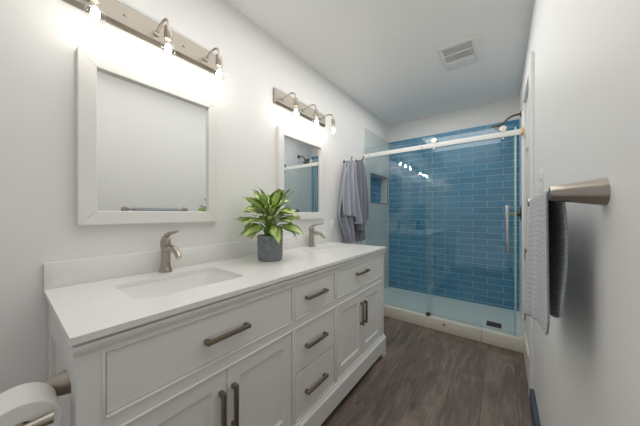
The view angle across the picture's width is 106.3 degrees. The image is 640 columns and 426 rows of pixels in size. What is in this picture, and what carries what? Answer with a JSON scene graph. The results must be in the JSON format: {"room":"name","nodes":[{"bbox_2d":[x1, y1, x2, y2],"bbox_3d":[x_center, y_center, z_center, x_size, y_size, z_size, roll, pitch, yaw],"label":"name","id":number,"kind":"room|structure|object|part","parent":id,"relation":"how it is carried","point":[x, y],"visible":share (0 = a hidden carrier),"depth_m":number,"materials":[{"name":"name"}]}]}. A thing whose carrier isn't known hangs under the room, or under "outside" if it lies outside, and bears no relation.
{"room":"bathroom","nodes":[
{"label":"bathroom","id":0,"kind":"room"},
{"bbox_2d":[0,0,388,393],"bbox_3d":[-0.309,-0.034,1.963,0.140,2.568,4.476,0,0,37],"label":"wall","id":1,"kind":"structure","parent":0,"point":[39,39],"depth_m":1.04,"materials":[{"name":"paint"}]},
{"bbox_2d":[62,0,224,80],"bbox_3d":[-0.738,-0.825,1.124,0.190,0.229,0.644,0,0,37],"label":"vanity light","id":2,"kind":"object","parent":1,"relation":"attached to","point":[116,13],"visible":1,"depth_m":1.12,"materials":[{"name":"silver metal"}]},
{"bbox_2d":[90,0,100,4],"bbox_3d":[-0.833,-0.815,0.890,0.033,0.060,0.033,0,0,37],"label":"socket","id":3,"kind":"object","parent":2,"relation":"attached to","point":[98,2],"depth_m":0.89,"materials":[{"name":"silver metal"}]},
{"bbox_3d":[-0.739,-0.872,1.125,0.144,0.060,0.026,0,0,37],"label":"arm","id":4,"kind":"part","parent":2,"relation":"part of","materials":[{"name":"silver metal"}]},
{"bbox_2d":[164,24,171,41],"bbox_3d":[-0.686,-0.815,1.084,0.033,0.060,0.033,0,0,37],"label":"socket","id":5,"kind":"object","parent":2,"relation":"attached to","point":[167,28],"depth_m":1.07,"materials":[{"name":"silver metal"}]},
{"bbox_3d":[-0.592,-0.872,1.319,0.144,0.060,0.026,0,0,37],"label":"arm","id":6,"kind":"part","parent":2,"relation":"part of","materials":[{"name":"silver metal"}]},
{"bbox_2d":[216,54,221,67],"bbox_3d":[-0.539,-0.815,1.279,0.033,0.060,0.033,0,0,37],"label":"socket","id":7,"kind":"object","parent":2,"relation":"attached to","point":[218,56],"depth_m":1.26,"materials":[{"name":"silver metal"}]},
{"bbox_2d":[76,46,217,224],"bbox_3d":[-0.788,-0.307,1.187,0.032,0.707,0.588,0,0,37],"label":"wall mirror","id":8,"kind":"object","parent":1,"relation":"attached to","point":[147,144],"visible":1,"depth_m":1.12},
{"bbox_2d":[97,70,206,211],"bbox_3d":[-0.795,-0.307,1.192,0.012,0.607,0.488,0,0,37],"label":"mirror glass","id":9,"kind":"object","parent":8,"relation":"attached to","point":[152,142],"depth_m":1.15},
{"bbox_2d":[43,232,330,289],"bbox_3d":[-0.463,0.232,1.627,0.020,0.097,1.854,0,0,37],"label":"backsplash","id":10,"kind":"structure","parent":1,"relation":"attached to","point":[57,274],"depth_m":1.11,"materials":[{"name":"white stone"}]},
{"bbox_2d":[276,125,324,218],"bbox_3d":[-0.143,-0.307,2.039,0.032,0.707,0.588,0,0,37],"label":"wall mirror","id":11,"kind":"object","parent":1,"relation":"attached to","point":[300,159],"visible":0.83,"depth_m":2.02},
{"bbox_2d":[284,136,319,211],"bbox_3d":[-0.150,-0.307,2.044,0.012,0.607,0.488,0,0,37],"label":"mirror glass","id":12,"kind":"object","parent":11,"relation":"attached to","point":[301,155],"depth_m":2.03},
{"bbox_2d":[273,87,334,132],"bbox_3d":[-0.081,-0.825,1.991,0.190,0.229,0.644,0,0,37],"label":"vanity light","id":13,"kind":"object","parent":1,"relation":"attached to","point":[280,98],"visible":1,"depth_m":1.94,"materials":[{"name":"silver metal"}]},
{"bbox_3d":[-0.229,-0.872,1.797,0.144,0.060,0.026,0,0,37],"label":"arm","id":14,"kind":"part","parent":13,"relation":"part of","materials":[{"name":"silver metal"}]},
{"bbox_2d":[294,97,297,106],"bbox_3d":[-0.176,-0.815,1.757,0.033,0.060,0.033,0,0,37],"label":"socket","id":15,"kind":"object","parent":13,"relation":"attached to","point":[295,99],"depth_m":1.74,"materials":[{"name":"silver metal"}]},
{"bbox_2d":[314,109,317,117],"bbox_3d":[-0.029,-0.815,1.952,0.033,0.060,0.033,0,0,37],"label":"socket","id":16,"kind":"object","parent":13,"relation":"attached to","point":[316,110],"depth_m":1.94,"materials":[{"name":"silver metal"}]},
{"bbox_2d":[331,219,334,230],"bbox_3d":[0.131,0.118,2.420,0.009,0.116,0.072,0,0,37],"label":"wall outlet","id":17,"kind":"object","parent":1,"relation":"attached to","point":[332,220],"visible":1,"depth_m":2.42,"materials":[{"name":"white plastic"}]},
{"bbox_2d":[371,173,387,203],"bbox_3d":[0.785,-0.333,3.370,0.116,0.393,0.578,0,0,37],"label":"shower niche","id":18,"kind":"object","parent":1,"relation":"attached to","point":[379,185],"depth_m":3.56,"materials":[{"name":"blue tile"}]},
{"bbox_3d":[0.301,-0.573,2.563,0.108,0.057,0.032,0,0,37],"label":"wall hook","id":19,"kind":"object","parent":1,"relation":"attached to","visible":0},
{"bbox_2d":[338,159,362,243],"bbox_3d":[0.316,-0.125,2.552,0.131,0.888,0.419,0,0,37],"label":"hanging towel","id":20,"kind":"object","parent":19,"relation":"hanging from","point":[349,203],"visible":1,"depth_m":2.52,"materials":[{"name":"grey fabric"}]},
{"bbox_3d":[0.464,-0.628,2.779,0.108,0.057,0.032,0,0,37],"label":"wall hook","id":21,"kind":"object","parent":1,"relation":"attached to","visible":0},
{"bbox_2d":[355,160,368,240],"bbox_3d":[0.483,-0.150,2.800,0.097,0.948,0.266,0,0,37],"label":"towel","id":22,"kind":"object","parent":21,"relation":"hanging from","point":[360,167],"visible":0.78,"depth_m":2.79,"materials":[{"name":"grey fabric"}]},
{"bbox_2d":[365,128,388,288],"bbox_3d":[0.799,0.017,3.303,0.008,2.165,0.801,0,0,37],"label":"shower panel","id":23,"kind":"object","parent":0,"point":[377,224],"visible":0.75,"depth_m":3.28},
{"bbox_2d":[226,0,533,125],"bbox_3d":[0.359,-1.348,1.470,1.820,0.060,4.496,0,0,37],"label":"ceiling","id":24,"kind":"structure","parent":0,"point":[384,55],"depth_m":1.88,"materials":[{"name":"paint"}]},
{"bbox_2d":[439,34,479,71],"bbox_3d":[1.156,-1.308,1.985,0.250,0.020,0.370,0,0,37],"label":"exhaust fan","id":25,"kind":"object","parent":24,"relation":"attached to","point":[464,52],"visible":1,"depth_m":1.96,"materials":[{"name":"white plastic"}]},
{"bbox_2d":[320,316,532,425],"bbox_3d":[0.088,1.212,1.113,1.820,0.075,3.600,0,0,37],"label":"floor","id":26,"kind":"structure","parent":0,"point":[425,376],"depth_m":1.63,"materials":[{"name":"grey wood"}]},
{"bbox_2d":[48,250,385,425],"bbox_3d":[-0.232,0.737,1.450,0.594,0.876,1.840,0,0,37],"label":"vanity cabinet","id":27,"kind":"object","parent":26,"relation":"on","point":[288,352],"visible":0.98,"depth_m":0.92,"materials":[{"name":"white paint"}]},
{"bbox_2d":[15,370,70,425],"bbox_3d":[-0.675,0.463,0.588,0.194,0.067,0.106,0,0,37],"label":"paper holder","id":28,"kind":"object","parent":27,"relation":"attached to","point":[60,382],"visible":0.34,"depth_m":0.63,"materials":[{"name":"silver metal"}]},
{"bbox_2d":[0,382,61,425],"bbox_3d":[-0.684,0.474,0.544,0.100,0.126,0.126,0,0,37],"label":"toilet paper roll","id":29,"kind":"object","parent":28,"relation":"on","point":[26,402],"visible":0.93,"depth_m":0.54,"materials":[{"name":"white paper"}]},
{"bbox_3d":[-0.724,0.463,0.628,0.067,0.067,0.102,0,0,37],"label":"flared post","id":30,"kind":"part","parent":28,"relation":"part of","materials":[{"name":"silver metal"}]},
{"bbox_3d":[-0.443,0.779,0.740,0.016,0.437,0.330,0,0,37],"label":"door","id":31,"kind":"part","parent":27,"relation":"part of","materials":[{"name":"white paint"}]},
{"bbox_3d":[-0.443,0.779,0.740,0.016,0.335,0.228,0,0,37],"label":"door panel","id":32,"kind":"part","parent":27,"relation":"part of","materials":[{"name":"white paint"}]},
{"bbox_3d":[-0.342,0.428,0.872,0.016,0.155,0.664,0,0,37],"label":"drawer","id":33,"kind":"part","parent":27,"relation":"part of","materials":[{"name":"white paint"}]},
{"bbox_2d":[43,232,385,345],"bbox_3d":[-0.236,0.241,1.455,0.590,0.114,1.854,0,0,37],"label":"countertop","id":34,"kind":"structure","parent":27,"relation":"on","point":[84,296],"depth_m":0.98,"materials":[{"name":"white stone"}]},
{"bbox_2d":[159,230,181,272],"bbox_3d":[-0.697,0.178,1.123,0.186,0.205,0.054,0,0,37],"label":"faucet","id":35,"kind":"object","parent":34,"relation":"on","point":[166,248],"visible":1,"depth_m":1.14,"materials":[{"name":"silver metal"}]},
{"bbox_3d":[-0.705,0.114,1.129,0.156,0.076,0.044,0,0,37],"label":"lever handle","id":36,"kind":"part","parent":35,"relation":"part of","materials":[{"name":"silver metal"}]},
{"bbox_3d":[-0.686,0.176,1.115,0.158,0.061,0.030,0,0,37],"label":"spout","id":37,"kind":"part","parent":35,"relation":"part of","materials":[{"name":"silver metal"}]},
{"bbox_2d":[119,271,237,299],"bbox_3d":[-0.573,0.360,1.014,0.323,0.123,0.435,0,0,37],"label":"sink basin","id":38,"kind":"object","parent":34,"relation":"in","point":[150,290],"visible":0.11,"depth_m":1.11,"materials":[{"name":"white ceramic"}]},
{"bbox_2d":[236,185,302,261],"bbox_3d":[-0.301,0.061,1.466,0.408,0.439,0.416,0,0,37],"label":"potted plant","id":39,"kind":"object","parent":34,"relation":"on","point":[269,244],"visible":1,"depth_m":1.40,"materials":[{"name":"green plant"}]},
{"bbox_3d":[-0.304,0.206,1.464,0.159,0.150,0.158,0,0,37],"label":"pot","id":40,"kind":"part","parent":39,"relation":"part of","materials":[{"name":"grey concrete"}]},
{"bbox_2d":[308,223,325,246],"bbox_3d":[-0.025,0.178,2.010,0.186,0.205,0.054,0,0,37],"label":"faucet","id":41,"kind":"object","parent":34,"relation":"on","point":[312,233],"visible":1,"depth_m":2.02,"materials":[{"name":"silver metal"}]},
{"bbox_3d":[-0.033,0.114,2.016,0.156,0.076,0.044,0,0,37],"label":"lever handle","id":42,"kind":"part","parent":41,"relation":"part of","materials":[{"name":"silver metal"}]},
{"bbox_3d":[-0.014,0.176,2.002,0.158,0.061,0.030,0,0,37],"label":"spout","id":43,"kind":"part","parent":41,"relation":"part of","materials":[{"name":"silver metal"}]},
{"bbox_2d":[308,247,353,253],"bbox_3d":[0.093,0.360,1.894,0.323,0.123,0.435,0,0,37],"label":"sink basin","id":44,"kind":"object","parent":34,"relation":"in","point":[330,250],"visible":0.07,"depth_m":2.08,"materials":[{"name":"white ceramic"}]},
{"bbox_3d":[-0.340,0.702,0.838,0.028,0.155,0.015,0,0,37],"label":"bar pull","id":45,"kind":"part","parent":27,"relation":"part of","materials":[{"name":"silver metal"}]},
{"bbox_3d":[-0.325,0.429,0.859,0.028,0.015,0.170,0,0,37],"label":"bar pull","id":46,"kind":"part","parent":27,"relation":"part of","materials":[{"name":"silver metal"}]},
{"bbox_3d":[-0.236,0.316,1.454,0.583,0.035,1.840,0,0,37],"label":"crown moulding","id":47,"kind":"part","parent":27,"relation":"part of","materials":[{"name":"white paint"}]},
{"bbox_3d":[-0.310,0.702,0.878,0.028,0.155,0.015,0,0,37],"label":"bar pull","id":48,"kind":"part","parent":27,"relation":"part of","materials":[{"name":"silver metal"}]},
{"bbox_3d":[-0.242,0.779,1.005,0.016,0.437,0.330,0,0,37],"label":"door","id":49,"kind":"part","parent":27,"relation":"part of","materials":[{"name":"white paint"}]},
{"bbox_3d":[-0.242,0.779,1.005,0.016,0.335,0.228,0,0,37],"label":"door panel","id":50,"kind":"part","parent":27,"relation":"part of","materials":[{"name":"white paint"}]},
{"bbox_3d":[-0.024,0.890,1.293,0.016,0.214,0.333,0,0,37],"label":"drawer","id":51,"kind":"part","parent":27,"relation":"part of","materials":[{"name":"white paint"}]},
{"bbox_3d":[-0.024,0.668,1.293,0.016,0.215,0.333,0,0,37],"label":"drawer","id":52,"kind":"part","parent":27,"relation":"part of","materials":[{"name":"white paint"}]},
{"bbox_3d":[-0.024,0.428,1.293,0.016,0.155,0.333,0,0,37],"label":"drawer","id":53,"kind":"part","parent":27,"relation":"part of","materials":[{"name":"white paint"}]},
{"bbox_3d":[-0.015,0.897,1.268,0.028,0.015,0.170,0,0,37],"label":"bar pull","id":54,"kind":"part","parent":27,"relation":"part of","materials":[{"name":"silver metal"}]},
{"bbox_3d":[-0.015,0.667,1.268,0.028,0.015,0.170,0,0,37],"label":"bar pull","id":55,"kind":"part","parent":27,"relation":"part of","materials":[{"name":"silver metal"}]},
{"bbox_3d":[-0.013,0.425,1.270,0.028,0.015,0.170,0,0,37],"label":"bar pull","id":56,"kind":"part","parent":27,"relation":"part of","materials":[{"name":"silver metal"}]},
{"bbox_3d":[-0.017,1.068,1.289,0.040,0.127,1.826,0,0,37],"label":"moulding","id":57,"kind":"part","parent":27,"relation":"part of","materials":[{"name":"white paint"}]},
{"bbox_3d":[0.194,0.779,1.580,0.016,0.437,0.330,0,0,37],"label":"door","id":58,"kind":"part","parent":27,"relation":"part of","materials":[{"name":"white paint"}]},
{"bbox_3d":[0.194,0.779,1.581,0.016,0.335,0.228,0,0,37],"label":"door panel","id":59,"kind":"part","parent":27,"relation":"part of","materials":[{"name":"white paint"}]},
{"bbox_3d":[0.295,0.428,1.713,0.016,0.155,0.664,0,0,37],"label":"drawer","id":60,"kind":"part","parent":27,"relation":"part of","materials":[{"name":"white paint"}]},
{"bbox_3d":[0.297,0.702,1.679,0.028,0.155,0.015,0,0,37],"label":"bar pull","id":61,"kind":"part","parent":27,"relation":"part of","materials":[{"name":"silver metal"}]},
{"bbox_3d":[0.304,0.412,1.689,0.028,0.015,0.170,0,0,37],"label":"bar pull","id":62,"kind":"part","parent":27,"relation":"part of","materials":[{"name":"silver metal"}]},
{"bbox_3d":[0.327,0.702,1.719,0.028,0.155,0.015,0,0,37],"label":"bar pull","id":63,"kind":"part","parent":27,"relation":"part of","materials":[{"name":"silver metal"}]},
{"bbox_3d":[0.396,0.779,1.846,0.016,0.437,0.330,0,0,37],"label":"door","id":64,"kind":"part","parent":27,"relation":"part of","materials":[{"name":"white paint"}]},
{"bbox_3d":[0.395,0.779,1.846,0.016,0.335,0.228,0,0,37],"label":"door panel","id":65,"kind":"part","parent":27,"relation":"part of","materials":[{"name":"white paint"}]},
{"bbox_2d":[384,287,521,333],"bbox_3d":[1.414,1.175,2.863,1.520,0.150,0.801,0,0,37],"label":"shower pan","id":66,"kind":"object","parent":26,"relation":"on","point":[471,312],"visible":0.43,"depth_m":2.78,"materials":[{"name":"white plastic"}]},
{"bbox_2d":[486,321,501,328],"bbox_3d":[1.720,1.098,2.373,0.120,0.004,0.120,0,0,37],"label":"shower drain","id":67,"kind":"object","parent":66,"relation":"in","point":[489,323],"visible":1,"depth_m":2.37,"materials":[{"name":"black metal"}]},
{"bbox_2d":[384,302,522,352],"bbox_3d":[1.142,1.114,2.504,1.520,0.121,0.110,0,0,37],"label":"shower curb","id":68,"kind":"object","parent":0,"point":[508,341],"depth_m":2.30,"materials":[{"name":"beige stone"}]},
{"bbox_2d":[363,111,523,337],"bbox_3d":[1.128,0.092,2.479,1.510,1.924,0.061,0,0,37],"label":"screen","id":69,"kind":"object","parent":68,"relation":"on","point":[518,131],"visible":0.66,"depth_m":2.17,"materials":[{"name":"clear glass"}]},
{"bbox_3d":[1.111,-0.692,2.474,1.478,0.046,0.016,0,0,37],"label":"rail","id":70,"kind":"part","parent":69,"relation":"part of","materials":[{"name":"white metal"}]},
{"bbox_2d":[427,124,515,334],"bbox_3d":[1.379,0.137,2.256,0.727,1.809,0.066,0,0,37],"label":"shower door","id":71,"kind":"structure","parent":69,"relation":"hanging from","point":[503,128],"depth_m":2.06,"materials":[{"name":"clear glass"}]},
{"bbox_3d":[1.615,0.135,2.072,0.020,0.410,0.058,0,0,37],"label":"bar handle","id":72,"kind":"part","parent":71,"relation":"part of","materials":[{"name":"metal"}]},
{"bbox_2d":[389,97,518,142],"bbox_3d":[1.680,-0.034,3.214,1.820,2.568,0.120,0,0,37],"label":"wall","id":73,"kind":"structure","parent":0,"point":[496,112],"depth_m":3.08,"materials":[{"name":"paint"}]},
{"bbox_2d":[389,119,518,310],"bbox_3d":[1.640,0.017,3.161,1.520,2.165,0.012,0,0,37],"label":"shower tile","id":74,"kind":"structure","parent":73,"relation":"attached to","point":[447,204],"depth_m":3.08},
{"bbox_2d":[519,0,639,425],"bbox_3d":[1.006,-0.034,0.967,0.120,2.568,4.476,0,0,37],"label":"wall","id":75,"kind":"structure","parent":0,"point":[587,52],"depth_m":0.53,"materials":[{"name":"paint"}]},
{"bbox_2d":[492,111,521,131],"bbox_3d":[1.926,-0.935,2.481,0.243,0.191,0.136,0,0,37],"label":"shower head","id":76,"kind":"object","parent":75,"relation":"attached to","point":[520,113],"visible":0.84,"depth_m":2.47,"materials":[{"name":"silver metal"}]},
{"bbox_3d":[1.960,-0.971,2.454,0.149,0.079,0.020,0,0,37],"label":"arm","id":77,"kind":"part","parent":76,"relation":"part of","materials":[{"name":"brown metal"}]},
{"bbox_2d":[505,206,521,220],"bbox_3d":[1.940,0.000,2.407,0.133,0.150,0.150,0,0,37],"label":"shower valve","id":78,"kind":"object","parent":75,"relation":"attached to","point":[518,213],"visible":0.88,"depth_m":2.36,"materials":[{"name":"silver metal"}]},
{"bbox_2d":[523,331,528,386],"bbox_3d":[1.547,1.077,1.789,0.016,0.195,0.540,0,0,37],"label":"trim","id":79,"kind":"structure","parent":75,"relation":"attached to","point":[525,345],"depth_m":1.76,"materials":[{"name":"beige stone"}]},
{"bbox_2d":[524,93,528,348],"bbox_3d":[1.554,0.124,1.760,0.055,2.082,0.496,0,0,37],"label":"door","id":80,"kind":"structure","parent":75,"relation":"in","point":[526,131],"depth_m":1.82,"materials":[{"name":"white paint"}]},
{"bbox_3d":[1.539,0.095,1.770,0.008,1.790,0.400,0,0,37],"label":"panel moulding","id":81,"kind":"part","parent":80,"relation":"part of","materials":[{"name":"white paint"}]},
{"bbox_2d":[523,51,533,397],"bbox_3d":[1.505,0.090,1.739,0.018,2.170,0.670,0,0,37],"label":"trim","id":82,"kind":"structure","parent":75,"relation":"attached to","point":[529,82],"depth_m":1.48,"materials":[{"name":"white paint"}]},
{"bbox_2d":[530,388,540,425],"bbox_3d":[0.449,1.125,0.349,0.022,0.100,2.819,0,0,37],"label":"baseboard","id":83,"kind":"structure","parent":75,"relation":"attached to","point":[533,404],"depth_m":1.33,"materials":[{"name":"blue stone"}]},
{"bbox_2d":[539,169,543,193],"bbox_3d":[1.069,-0.153,1.160,0.014,0.116,0.072,0,0,37],"label":"light switch","id":84,"kind":"object","parent":75,"relation":"attached to","point":[541,173],"visible":0.9,"depth_m":1.15,"materials":[{"name":"white plastic"}]},
{"bbox_2d":[527,177,610,205],"bbox_3d":[0.675,-0.042,0.694,0.079,0.054,0.584,0,0,37],"label":"towel bar","id":85,"kind":"object","parent":75,"relation":"attached to","point":[595,191],"visible":0.7,"depth_m":0.47,"materials":[{"name":"silver metal"}]},
{"bbox_2d":[525,190,568,334],"bbox_3d":[0.646,0.153,0.700,0.053,0.422,0.404,0,0,37],"label":"hand towel","id":86,"kind":"object","parent":85,"relation":"hanging from","point":[548,246],"visible":0.94,"depth_m":0.61,"materials":[{"name":"grey fabric"}]}
]}

